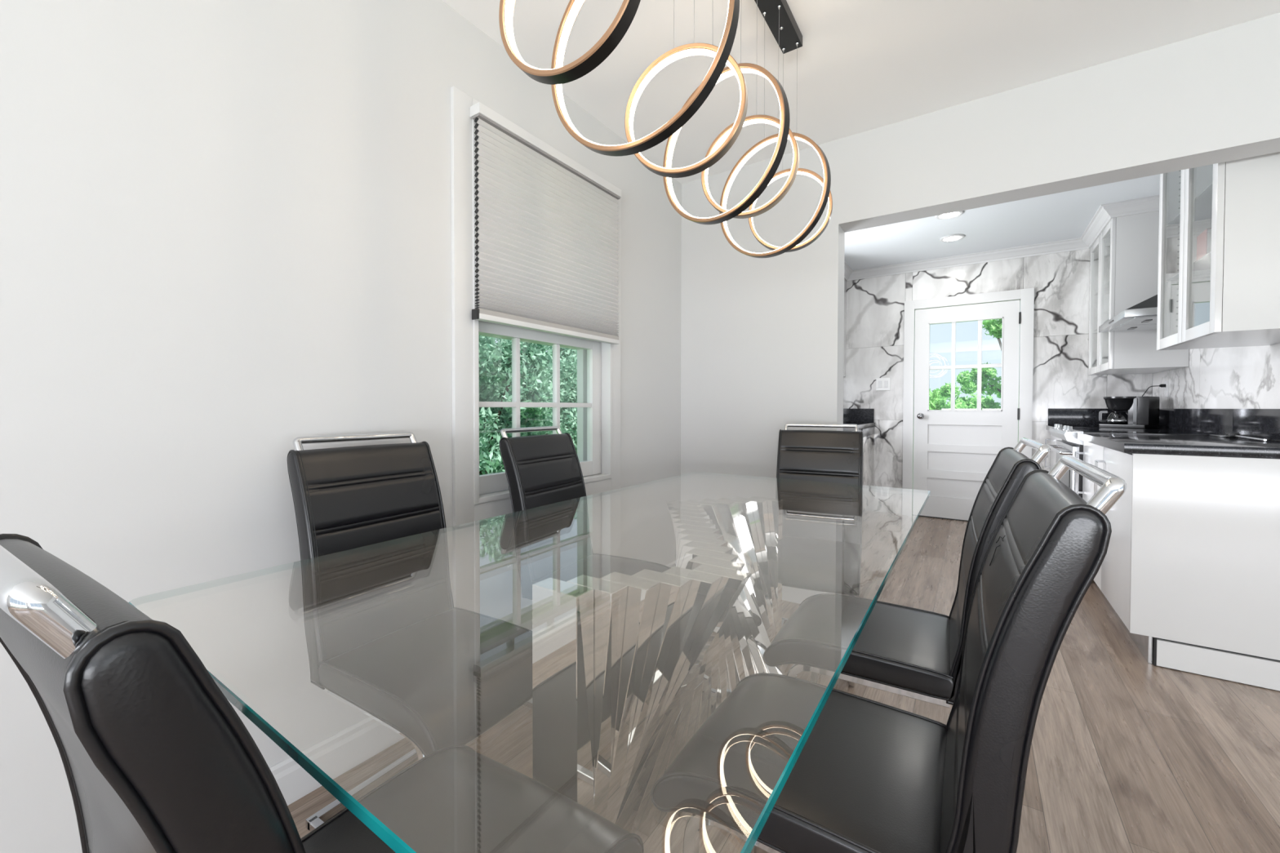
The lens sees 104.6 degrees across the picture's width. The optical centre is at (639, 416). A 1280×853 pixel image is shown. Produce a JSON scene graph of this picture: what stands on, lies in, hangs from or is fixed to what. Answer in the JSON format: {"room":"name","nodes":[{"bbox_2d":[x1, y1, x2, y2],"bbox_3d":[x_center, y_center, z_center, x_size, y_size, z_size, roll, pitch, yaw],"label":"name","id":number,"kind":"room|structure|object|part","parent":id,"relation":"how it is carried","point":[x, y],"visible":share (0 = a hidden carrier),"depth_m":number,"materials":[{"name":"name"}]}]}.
{"room":"dining room","nodes":[
{"label":"dining room","id":0,"kind":"room"},
{"bbox_2d":[0,0,681,852],"bbox_3d":[-1.520,-0.203,0.648,0.190,2.520,6.380,1,1,34],"label":"wall","id":1,"kind":"structure","parent":0,"point":[225,225],"depth_m":1.24,"materials":[{"name":"grey paint"}]},
{"bbox_2d":[269,560,675,805],"bbox_3d":[-1.452,0.998,0.591,0.014,0.120,6.130,1,1,34],"label":"baseboard","id":2,"kind":"structure","parent":1,"relation":"attached to","point":[341,752],"depth_m":1.43,"materials":[{"name":"white paint"}]},
{"bbox_2d":[450,85,621,528],"bbox_3d":[-0.483,-0.387,2.216,0.274,1.545,0.987,1,1,34],"label":"window","id":3,"kind":"structure","parent":1,"relation":"in","point":[597,405],"depth_m":1.88,"materials":[{"name":"white paint"}]},
{"bbox_3d":[-0.467,-0.698,2.200,0.036,0.729,0.803,1,1,34],"label":"sash","id":4,"kind":"part","parent":3,"relation":"part of","materials":[{"name":"white paint"}]},
{"bbox_3d":[-0.511,-0.384,2.235,0.055,1.370,0.803,1,1,34],"label":"storm frame","id":5,"kind":"part","parent":3,"relation":"part of","materials":[{"name":"white paint"}]},
{"bbox_3d":[-0.435,-0.039,2.189,0.036,0.669,0.803,1,1,34],"label":"sash","id":6,"kind":"part","parent":3,"relation":"part of","materials":[{"name":"white paint"}]},
{"bbox_2d":[470,102,621,344],"bbox_3d":[-0.353,-0.735,2.117,0.054,0.764,0.855,1,1,34],"label":"cellular shade","id":7,"kind":"object","parent":3,"relation":"attached to","point":[546,235],"visible":1,"depth_m":2.02,"materials":[{"name":"white fabric"}]},
{"bbox_3d":[-0.351,-0.365,2.125,0.036,0.020,0.844,1,1,34],"label":"rail","id":8,"kind":"part","parent":7,"relation":"part of","materials":[{"name":"white paint"}]},
{"bbox_2d":[287,510,1279,852],"bbox_3d":[1.873,1.100,0.142,6.430,0.060,9.300,1,1,34],"label":"floor","id":9,"kind":"structure","parent":0,"point":[1128,753],"depth_m":1.59,"materials":[{"name":"brown wood"}]},
{"bbox_2d":[0,533,644,852],"bbox_3d":[-0.312,0.569,0.608,0.385,0.978,0.610,1,1,31],"label":"dining chair","id":10,"kind":"object","parent":9,"relation":"on","point":[155,757],"visible":0.99,"depth_m":0.32,"materials":[{"name":"black leather"}]},
{"bbox_3d":[-0.457,0.116,0.359,0.345,0.062,0.046,1,1,31],"label":"handle","id":11,"kind":"part","parent":10,"relation":"part of","materials":[{"name":"silver metal"}]},
{"bbox_3d":[-0.418,0.392,0.429,0.385,0.556,0.162,1,1,31],"label":"backrest","id":12,"kind":"part","parent":10,"relation":"part of","materials":[{"name":"black leather"}]},
{"bbox_3d":[-0.272,0.645,0.676,0.385,0.102,0.452,1,1,31],"label":"seat","id":13,"kind":"part","parent":10,"relation":"part of","materials":[{"name":"black leather"}]},
{"bbox_2d":[287,431,532,831],"bbox_3d":[-0.552,0.550,1.275,0.610,0.992,0.385,1,1,31],"label":"dining chair","id":14,"kind":"object","parent":9,"relation":"on","point":[386,637],"visible":0.92,"depth_m":1.26,"materials":[{"name":"black leather"}]},
{"bbox_3d":[-0.793,0.083,1.412,0.046,0.063,0.345,1,1,31],"label":"handle","id":15,"kind":"part","parent":14,"relation":"part of","materials":[{"name":"silver metal"}]},
{"bbox_3d":[-0.623,0.848,1.131,0.494,0.402,0.022,1,1,31],"label":"leg","id":16,"kind":"part","parent":14,"relation":"part of","materials":[{"name":"silver metal"}]},
{"bbox_3d":[-0.728,0.365,1.378,0.162,0.564,0.385,1,1,31],"label":"backrest","id":17,"kind":"part","parent":14,"relation":"part of","materials":[{"name":"black leather"}]},
{"bbox_3d":[-0.484,0.629,1.236,0.452,0.104,0.385,1,1,31],"label":"seat","id":18,"kind":"part","parent":14,"relation":"part of","materials":[{"name":"black leather"}]},
{"bbox_2d":[128,471,930,852],"bbox_3d":[0.134,0.666,1.337,0.998,0.758,1.962,1,1,34],"label":"dining table","id":19,"kind":"object","parent":9,"relation":"on","point":[627,669],"visible":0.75,"depth_m":0.94,"materials":[{"name":"clear glass"}]},
{"bbox_2d":[498,426,671,708],"bbox_3d":[-0.169,0.541,1.833,0.610,0.992,0.385,1,1,28],"label":"dining chair","id":20,"kind":"object","parent":9,"relation":"on","point":[544,473],"visible":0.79,"depth_m":1.86,"materials":[{"name":"black leather"}]},
{"bbox_3d":[-0.233,0.839,1.685,0.494,0.402,0.022,1,1,28],"label":"leg","id":21,"kind":"part","parent":20,"relation":"part of","materials":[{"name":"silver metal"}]},
{"bbox_3d":[-0.417,0.074,1.957,0.046,0.063,0.345,1,1,28],"label":"handle","id":22,"kind":"part","parent":20,"relation":"part of","materials":[{"name":"silver metal"}]},
{"bbox_3d":[-0.351,0.356,1.927,0.162,0.564,0.385,1,1,28],"label":"backrest","id":23,"kind":"part","parent":20,"relation":"part of","materials":[{"name":"black leather"}]},
{"bbox_3d":[-0.100,0.620,1.798,0.452,0.104,0.385,1,1,28],"label":"seat","id":24,"kind":"part","parent":20,"relation":"part of","materials":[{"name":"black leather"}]},
{"bbox_2d":[775,423,862,686],"bbox_3d":[0.763,0.536,2.176,0.385,0.992,0.610,1,1,25],"label":"dining chair","id":25,"kind":"object","parent":9,"relation":"on","point":[822,522],"visible":0.77,"depth_m":2.29,"materials":[{"name":"black leather"}]},
{"bbox_3d":[0.850,0.350,2.360,0.385,0.564,0.162,1,1,25],"label":"backrest","id":26,"kind":"part","parent":25,"relation":"part of","materials":[{"name":"black leather"}]},
{"bbox_3d":[0.883,0.067,2.424,0.345,0.063,0.046,1,1,25],"label":"handle","id":27,"kind":"part","parent":25,"relation":"part of","materials":[{"name":"silver metal"}]},
{"bbox_3d":[0.730,0.616,2.107,0.385,0.104,0.452,1,1,25],"label":"seat","id":28,"kind":"part","parent":25,"relation":"part of","materials":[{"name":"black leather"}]},
{"bbox_3d":[0.905,0.833,2.097,0.022,0.402,0.494,1,1,25],"label":"leg","id":29,"kind":"part","parent":25,"relation":"part of","materials":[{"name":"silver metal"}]},
{"bbox_2d":[861,426,874,512],"bbox_3d":[1.980,0.545,5.028,0.632,0.880,0.656,1,1,34],"label":"dishwasher","id":30,"kind":"object","parent":9,"relation":"on","point":[868,433],"visible":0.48,"depth_m":4.84,"materials":[{"name":"silver metal"}]},
{"bbox_2d":[650,454,1127,852],"bbox_3d":[0.376,0.558,0.860,0.610,0.992,0.385,1,1,33],"label":"dining chair","id":31,"kind":"object","parent":9,"relation":"on","point":[869,775],"visible":0.98,"depth_m":0.74,"materials":[{"name":"black leather"}]},
{"bbox_3d":[0.270,0.856,0.737,0.494,0.402,0.022,1,1,33],"label":"leg","id":32,"kind":"part","parent":31,"relation":"part of","materials":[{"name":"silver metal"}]},
{"bbox_3d":[0.452,0.851,1.012,0.494,0.402,0.022,1,1,33],"label":"leg","id":33,"kind":"part","parent":31,"relation":"part of","materials":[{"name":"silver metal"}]},
{"bbox_3d":[0.310,0.636,0.905,0.452,0.104,0.385,1,1,33],"label":"seat","id":34,"kind":"part","parent":31,"relation":"part of","materials":[{"name":"black leather"}]},
{"bbox_3d":[0.547,0.378,0.744,0.162,0.564,0.385,1,1,33],"label":"backrest","id":35,"kind":"part","parent":31,"relation":"part of","materials":[{"name":"black leather"}]},
{"bbox_3d":[0.611,0.097,0.697,0.046,0.063,0.345,1,1,33],"label":"handle","id":36,"kind":"part","parent":31,"relation":"part of","materials":[{"name":"silver metal"}]},
{"bbox_2d":[762,437,1050,707],"bbox_3d":[0.693,0.550,1.351,0.610,0.992,0.385,1,1,32],"label":"dining chair","id":37,"kind":"object","parent":9,"relation":"on","point":[913,653],"visible":0.66,"depth_m":1.25,"materials":[{"name":"black leather"}]},
{"bbox_3d":[0.766,0.843,1.505,0.494,0.402,0.022,1,1,32],"label":"leg","id":38,"kind":"part","parent":37,"relation":"part of","materials":[{"name":"silver metal"}]},
{"bbox_3d":[0.626,0.628,1.394,0.452,0.104,0.385,1,1,32],"label":"seat","id":39,"kind":"part","parent":37,"relation":"part of","materials":[{"name":"black leather"}]},
{"bbox_3d":[0.592,0.848,1.225,0.494,0.402,0.022,1,1,32],"label":"leg","id":40,"kind":"part","parent":37,"relation":"part of","materials":[{"name":"silver metal"}]},
{"bbox_3d":[0.868,0.369,1.239,0.162,0.564,0.385,1,1,32],"label":"backrest","id":41,"kind":"part","parent":37,"relation":"part of","materials":[{"name":"black leather"}]},
{"bbox_3d":[0.933,0.089,1.194,0.046,0.063,0.345,1,1,32],"label":"handle","id":42,"kind":"part","parent":37,"relation":"part of","materials":[{"name":"silver metal"}]},
{"bbox_2d":[1044,435,1062,470],"bbox_3d":[3.609,0.568,3.838,0.668,0.880,0.811,1,1,34],"label":"base cabinet","id":43,"kind":"object","parent":9,"relation":"on","point":[1053,439],"visible":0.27,"depth_m":4.21,"materials":[{"name":"white wood"}]},
{"bbox_3d":[3.551,0.320,4.309,0.040,0.252,0.010,1,1,34],"label":"handle","id":44,"kind":"part","parent":43,"relation":"part of","materials":[{"name":"silver metal"}]},
{"bbox_2d":[1046,408,1233,434],"bbox_3d":[3.404,0.038,3.512,0.658,0.188,1.571,1,1,34],"label":"backsplash","id":45,"kind":"structure","parent":43,"relation":"on","point":[1220,421],"depth_m":3.50,"materials":[{"name":"black stone"}]},
{"bbox_2d":[1098,383,1165,428],"bbox_3d":[3.720,-0.078,3.750,0.311,0.329,0.286,0,1,-22],"label":"coffee maker","id":46,"kind":"object","parent":45,"relation":"on","point":[1143,411],"visible":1,"depth_m":3.66,"materials":[{"name":"black plastic"}]},
{"bbox_3d":[3.577,0.000,3.822,0.049,0.088,0.017,1,1,38],"label":"carafe handle","id":47,"kind":"part","parent":46,"relation":"part of","materials":[{"name":"black plastic"}]},
{"bbox_3d":[3.847,-0.074,3.742,0.041,0.317,0.119,0,1,-21],"label":"power cord","id":48,"kind":"part","parent":46,"relation":"part of","materials":[{"name":"black plastic"}]},
{"bbox_2d":[1047,423,1225,497],"bbox_3d":[3.133,0.539,3.212,0.714,0.957,0.752,1,1,34],"label":"range","id":49,"kind":"object","parent":9,"relation":"on","point":[1069,444],"visible":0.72,"depth_m":3.12,"materials":[{"name":"silver metal"}]},
{"bbox_3d":[2.962,0.072,3.492,0.042,0.032,0.041,1,1,34],"label":"knob","id":50,"kind":"part","parent":49,"relation":"part of","materials":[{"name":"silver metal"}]},
{"bbox_3d":[2.864,0.225,3.389,0.064,0.022,0.696,1,1,34],"label":"handle","id":51,"kind":"part","parent":49,"relation":"part of","materials":[{"name":"silver metal"}]},
{"bbox_3d":[2.890,0.129,3.369,0.090,0.083,0.752,1,1,34],"label":"control panel","id":52,"kind":"part","parent":49,"relation":"part of","materials":[{"name":"silver metal"}]},
{"bbox_3d":[2.901,0.478,3.368,0.033,0.595,0.742,1,1,34],"label":"oven door","id":53,"kind":"part","parent":49,"relation":"part of","materials":[{"name":"silver metal"}]},
{"bbox_3d":[2.722,0.077,3.136,0.042,0.032,0.041,1,1,34],"label":"knob","id":54,"kind":"part","parent":49,"relation":"part of","materials":[{"name":"silver metal"}]},
{"bbox_2d":[1072,428,1225,435],"bbox_3d":[3.172,0.104,3.178,0.620,0.021,0.752,1,1,34],"label":"cooktop","id":55,"kind":"object","parent":49,"relation":"in","point":[1077,430],"depth_m":3.08,"materials":[{"name":"black glass"}]},
{"bbox_2d":[1075,440,1279,691],"bbox_3d":[2.639,0.591,2.399,0.668,0.880,1.142,1,1,34],"label":"base cabinet","id":56,"kind":"object","parent":9,"relation":"on","point":[1189,569],"visible":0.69,"depth_m":1.98,"materials":[{"name":"white wood"}]},
{"bbox_3d":[2.674,0.342,3.007,0.040,0.252,0.010,1,1,34],"label":"handle","id":57,"kind":"part","parent":56,"relation":"part of","materials":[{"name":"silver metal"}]},
{"bbox_3d":[2.566,0.528,2.798,0.020,0.751,0.560,1,1,34],"label":"door","id":58,"kind":"part","parent":56,"relation":"part of","materials":[{"name":"white laminate"}]},
{"bbox_3d":[2.359,0.349,2.541,0.040,0.252,0.010,1,1,34],"label":"handle","id":59,"kind":"part","parent":56,"relation":"part of","materials":[{"name":"silver metal"}]},
{"bbox_3d":[2.252,0.535,2.331,0.020,0.751,0.560,1,1,34],"label":"door","id":60,"kind":"part","parent":56,"relation":"part of","materials":[{"name":"white laminate"}]},
{"bbox_2d":[1077,408,1279,458],"bbox_3d":[2.644,0.056,2.385,0.658,0.188,1.144,1,1,34],"label":"countertop","id":61,"kind":"structure","parent":56,"relation":"on","point":[1264,424],"depth_m":2.29,"materials":[{"name":"black stone"}]},
{"bbox_2d":[1211,432,1266,441],"bbox_3d":[2.970,0.097,2.450,0.070,0.021,0.620,1,1,37],"label":"spatula","id":62,"kind":"object","parent":61,"relation":"on","point":[1227,434],"visible":1,"depth_m":2.49,"materials":[{"name":"silver metal"}]},
{"bbox_3d":[2.341,0.540,1.920,0.628,0.761,0.018,1,1,34],"label":"panel","id":63,"kind":"part","parent":56,"relation":"part of","materials":[{"name":"white laminate"}]},
{"bbox_3d":[2.374,0.983,1.905,0.547,0.107,0.015,1,1,34],"label":"plinth panel","id":64,"kind":"part","parent":56,"relation":"part of","materials":[{"name":"white laminate"}]},
{"bbox_3d":[1.260,0.562,3.972,0.618,0.880,1.880,1,1,34],"label":"base cabinet","id":65,"kind":"object","parent":9,"relation":"on","visible":0},
{"bbox_2d":[843,408,875,431],"bbox_3d":[1.453,0.025,4.231,0.639,0.184,2.559,1,1,34],"label":"countertop","id":66,"kind":"structure","parent":65,"relation":"on","point":[863,418],"depth_m":5.15,"materials":[{"name":"black stone"}]},
{"bbox_2d":[442,0,1279,270],"bbox_3d":[1.916,-1.445,0.023,6.280,0.095,9.220,1,1,34],"label":"ceiling","id":67,"kind":"structure","parent":0,"point":[864,65],"depth_m":2.00,"materials":[{"name":"white paint"}]},
{"bbox_2d":[498,0,832,257],"bbox_3d":[0.216,-0.981,1.365,0.467,0.885,1.307,1,1,34],"label":"chandelier","id":68,"kind":"object","parent":67,"relation":"hanging from","point":[778,15],"visible":1,"depth_m":1.21,"materials":[{"name":"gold metal"}]},
{"bbox_2d":[934,210,964,219],"bbox_3d":[2.283,-1.490,3.653,0.184,0.009,0.184,1,1,34],"label":"recessed light","id":69,"kind":"object","parent":67,"relation":"in","point":[948,215],"visible":0.73,"depth_m":3.67,"materials":[{"name":"white paint"}]},
{"bbox_2d":[939,234,964,242],"bbox_3d":[2.624,-1.498,4.159,0.184,0.009,0.184,1,1,34],"label":"recessed light","id":70,"kind":"object","parent":67,"relation":"in","point":[952,237],"visible":1,"depth_m":4.14,"materials":[{"name":"white paint"}]},
{"bbox_2d":[680,12,1279,594],"bbox_3d":[2.883,-0.251,1.436,6.230,2.600,0.150,1,1,34],"label":"wall","id":71,"kind":"structure","parent":0,"point":[762,339],"depth_m":2.50,"materials":[{"name":"grey paint"}]},
{"bbox_2d":[782,586,831,604],"bbox_3d":[0.646,0.962,2.865,0.922,0.120,0.014,1,1,34],"label":"baseboard","id":72,"kind":"structure","parent":71,"relation":"attached to","point":[791,594],"depth_m":2.71,"materials":[{"name":"white paint"}]},
{"bbox_3d":[3.061,-0.261,4.778,2.890,2.505,0.128,1,1,34],"label":"wall","id":73,"kind":"structure","parent":0,"visible":0},
{"bbox_2d":[902,287,1034,521],"bbox_3d":[3.082,-0.075,4.706,1.017,2.136,0.209,1,1,34],"label":"door","id":74,"kind":"structure","parent":73,"relation":"in","point":[949,455],"depth_m":4.71,"materials":[{"name":"white paint"}]},
{"bbox_3d":[2.748,-0.003,4.847,0.060,0.060,0.067,1,1,34],"label":"knob","id":75,"kind":"part","parent":74,"relation":"part of","materials":[{"name":"silver metal"}]},
{"bbox_3d":[3.100,0.986,4.758,0.833,0.012,0.132,1,1,34],"label":"sill","id":76,"kind":"part","parent":74,"relation":"part of","materials":[{"name":"grey metal"}]},
{"bbox_3d":[3.071,0.689,4.708,0.587,0.177,0.018,1,1,34],"label":"recessed panel","id":77,"kind":"part","parent":74,"relation":"part of","materials":[{"name":"white paint"}]},
{"bbox_3d":[3.072,0.433,4.704,0.587,0.180,0.018,1,1,34],"label":"recessed panel","id":78,"kind":"part","parent":74,"relation":"part of","materials":[{"name":"white paint"}]},
{"bbox_3d":[3.072,0.176,4.699,0.587,0.190,0.018,1,1,34],"label":"recessed panel","id":79,"kind":"part","parent":74,"relation":"part of","materials":[{"name":"white paint"}]},
{"bbox_2d":[843,248,1152,514],"bbox_3d":[3.014,-0.261,4.726,2.668,2.504,0.012,1,1,34],"label":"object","id":80,"kind":"structure","parent":73,"relation":"attached to","point":[1060,281],"depth_m":4.61,"materials":[{"name":"stone"}]},
{"bbox_2d":[875,377,890,390],"bbox_3d":[2.489,-0.331,5.063,0.132,0.128,0.013,1,1,34],"label":"light switch","id":81,"kind":"object","parent":80,"relation":"attached to","point":[882,384],"visible":1,"depth_m":5.06,"materials":[{"name":"white plastic"}]},
{"bbox_2d":[844,195,1159,280],"bbox_3d":[2.400,-1.450,3.478,2.320,0.085,2.710,1,1,34],"label":"trim","id":82,"kind":"structure","parent":73,"relation":"attached to","point":[1104,215],"depth_m":4.36,"materials":[{"name":"white paint"}]},
{"bbox_3d":[3.417,-0.227,2.818,0.108,2.505,2.740,1,1,34],"label":"wall","id":83,"kind":"structure","parent":0,"visible":0},
{"bbox_2d":[1098,294,1157,333],"bbox_3d":[3.258,-0.990,3.097,0.454,0.819,0.735,1,1,34],"label":"range hood","id":84,"kind":"object","parent":83,"relation":"attached to","point":[1143,316],"visible":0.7,"depth_m":3.01,"materials":[{"name":"silver metal"}]},
{"bbox_2d":[1088,210,1189,375],"bbox_3d":[3.728,-0.876,3.736,0.388,1.068,0.806,1,1,34],"label":"upper cabinet","id":85,"kind":"object","parent":83,"relation":"attached to","point":[1124,257],"visible":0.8,"depth_m":3.47,"materials":[{"name":"white laminate"}]},
{"bbox_3d":[3.688,-0.880,4.005,0.020,1.068,0.400,1,1,34],"label":"door","id":86,"kind":"part","parent":85,"relation":"part of","materials":[{"name":"white laminate"}]},
{"bbox_2d":[1094,281,1109,295],"bbox_3d":[3.738,-1.009,3.727,0.350,0.006,0.770,1,1,34],"label":"shelf","id":87,"kind":"object","parent":85,"relation":"attached to","point":[1106,286],"depth_m":3.93,"materials":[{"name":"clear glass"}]},
{"bbox_3d":[3.738,-1.400,3.721,0.367,0.018,0.770,1,1,34],"label":"panel","id":88,"kind":"part","parent":85,"relation":"part of","materials":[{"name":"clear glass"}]},
{"bbox_3d":[3.463,-0.875,3.671,0.020,1.068,0.400,1,1,34],"label":"door","id":89,"kind":"part","parent":85,"relation":"part of","materials":[{"name":"white laminate"}]},
{"bbox_3d":[3.957,-0.881,4.056,0.367,1.068,0.018,1,1,34],"label":"panel","id":90,"kind":"part","parent":85,"relation":"part of","materials":[{"name":"white laminate"}]},
{"bbox_3d":[3.736,-0.350,3.739,0.367,0.018,0.770,1,1,34],"label":"panel","id":91,"kind":"part","parent":85,"relation":"part of","materials":[{"name":"white laminate"}]},
{"bbox_2d":[1152,342,1279,408],"bbox_3d":[3.362,-0.227,2.844,0.012,2.503,2.718,1,1,34],"label":"tile","id":92,"kind":"structure","parent":83,"relation":"attached to","point":[1247,377],"depth_m":2.83,"materials":[{"name":"stone"}]},
{"bbox_2d":[1164,381,1168,397],"bbox_3d":[3.910,-0.203,3.675,0.008,0.120,0.076,1,1,34],"label":"power outlet","id":93,"kind":"object","parent":92,"relation":"attached to","point":[1166,388],"visible":1,"depth_m":3.66,"materials":[{"name":"white paint"}]},
{"bbox_2d":[1156,151,1279,350],"bbox_3d":[2.685,-0.905,2.187,0.388,1.126,0.763,1,1,34],"label":"upper cabinet","id":94,"kind":"object","parent":83,"relation":"attached to","point":[1229,296],"visible":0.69,"depth_m":1.99,"materials":[{"name":"white laminate"}]},
{"bbox_3d":[2.639,-0.868,2.449,0.020,1.042,0.378,1,1,34],"label":"door","id":95,"kind":"part","parent":94,"relation":"part of","materials":[{"name":"white laminate"}]},
{"bbox_2d":[1166,251,1211,281],"bbox_3d":[2.694,-0.702,2.185,0.350,0.006,0.727,1,1,34],"label":"shelf","id":96,"kind":"object","parent":94,"relation":"attached to","point":[1202,267],"depth_m":2.38,"materials":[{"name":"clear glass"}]},
{"bbox_2d":[1168,182,1212,225],"bbox_3d":[2.694,-0.993,2.179,0.350,0.006,0.727,1,1,34],"label":"shelf","id":97,"kind":"object","parent":94,"relation":"attached to","point":[1203,202],"depth_m":2.37,"materials":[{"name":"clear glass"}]},
{"bbox_3d":[2.426,-0.863,2.133,0.020,1.042,0.378,1,1,34],"label":"door","id":98,"kind":"part","parent":94,"relation":"part of","materials":[{"name":"white laminate"}]},
{"bbox_2d":[1196,227,1211,260],"bbox_3d":[2.679,-0.790,2.341,0.032,0.164,0.142,1,1,36],"label":"book","id":99,"kind":"object","parent":94,"relation":"on","point":[1203,240],"visible":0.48,"depth_m":2.32,"materials":[{"name":"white paper"}]},
{"bbox_3d":[2.693,-0.351,2.191,0.367,0.018,0.727,1,1,34],"label":"panel","id":100,"kind":"part","parent":94,"relation":"part of","materials":[{"name":"white laminate"}]},
{"bbox_3d":[2.485,-0.858,1.873,0.367,1.042,0.018,1,1,34],"label":"panel","id":101,"kind":"part","parent":94,"relation":"part of","materials":[{"name":"white laminate"}]},
{"label":"outside","id":102,"kind":"structure","parent":0,"visible":0},
{"bbox_3d":[5.588,1.684,8.322,60.000,0.300,60.000,1,1,34],"label":"ground","id":103,"kind":"structure","parent":102,"visible":0},
{"bbox_2d":[478,335,571,475],"bbox_3d":[-2.174,0.012,6.871,2.432,3.424,2.225,1,1,34],"label":"leafy bush","id":104,"kind":"object","parent":103,"relation":"on","point":[492,420],"visible":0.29,"depth_m":6.29,"materials":[{"name":"green plant"}]},
{"bbox_2d":[479,337,577,435],"bbox_3d":[-3.451,-0.630,13.725,5.181,4.799,7.365,1,1,41],"label":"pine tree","id":105,"kind":"object","parent":103,"relation":"on","point":[549,348],"visible":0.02,"depth_m":12.58,"materials":[{"name":"green plant"}]},
{"bbox_2d":[544,348,577,453],"bbox_3d":[-0.682,-0.023,8.984,2.663,3.395,2.623,1,1,34],"label":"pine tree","id":106,"kind":"object","parent":103,"relation":"on","point":[568,394],"visible":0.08,"depth_m":8.27,"materials":[{"name":"green plant"}]},
{"bbox_2d":[928,382,966,409],"bbox_3d":[5.711,0.384,10.039,1.391,2.241,1.520,0,1,0],"label":"leafy bush","id":107,"kind":"object","parent":103,"relation":"on","point":[945,390],"visible":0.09,"depth_m":9.70,"materials":[{"name":"green plant"}]},
{"bbox_2d":[931,369,1000,409],"bbox_3d":[7.849,0.182,11.931,1.654,2.586,1.784,0,1,-30],"label":"leafy bush","id":108,"kind":"object","parent":103,"relation":"on","point":[965,380],"visible":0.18,"depth_m":11.76,"materials":[{"name":"green plant"}]},
{"bbox_2d":[967,319,1002,409],"bbox_3d":[7.323,-0.483,9.614,1.354,3.993,1.400,0,1,6],"label":"leafy tree","id":109,"kind":"object","parent":103,"relation":"on","point":[993,326],"visible":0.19,"depth_m":9.85,"materials":[{"name":"green plant"}]},
{"bbox_3d":[1.121,-0.257,4.414,0.120,2.505,2.820,1,1,34],"label":"wall","id":110,"kind":"structure","parent":0,"visible":0},
{"bbox_2d":[843,279,846,377],"bbox_3d":[1.811,-0.927,5.004,0.346,1.015,0.848,1,1,34],"label":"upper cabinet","id":111,"kind":"object","parent":110,"relation":"attached to","point":[845,281],"visible":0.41,"depth_m":5.21,"materials":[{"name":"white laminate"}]}
]}

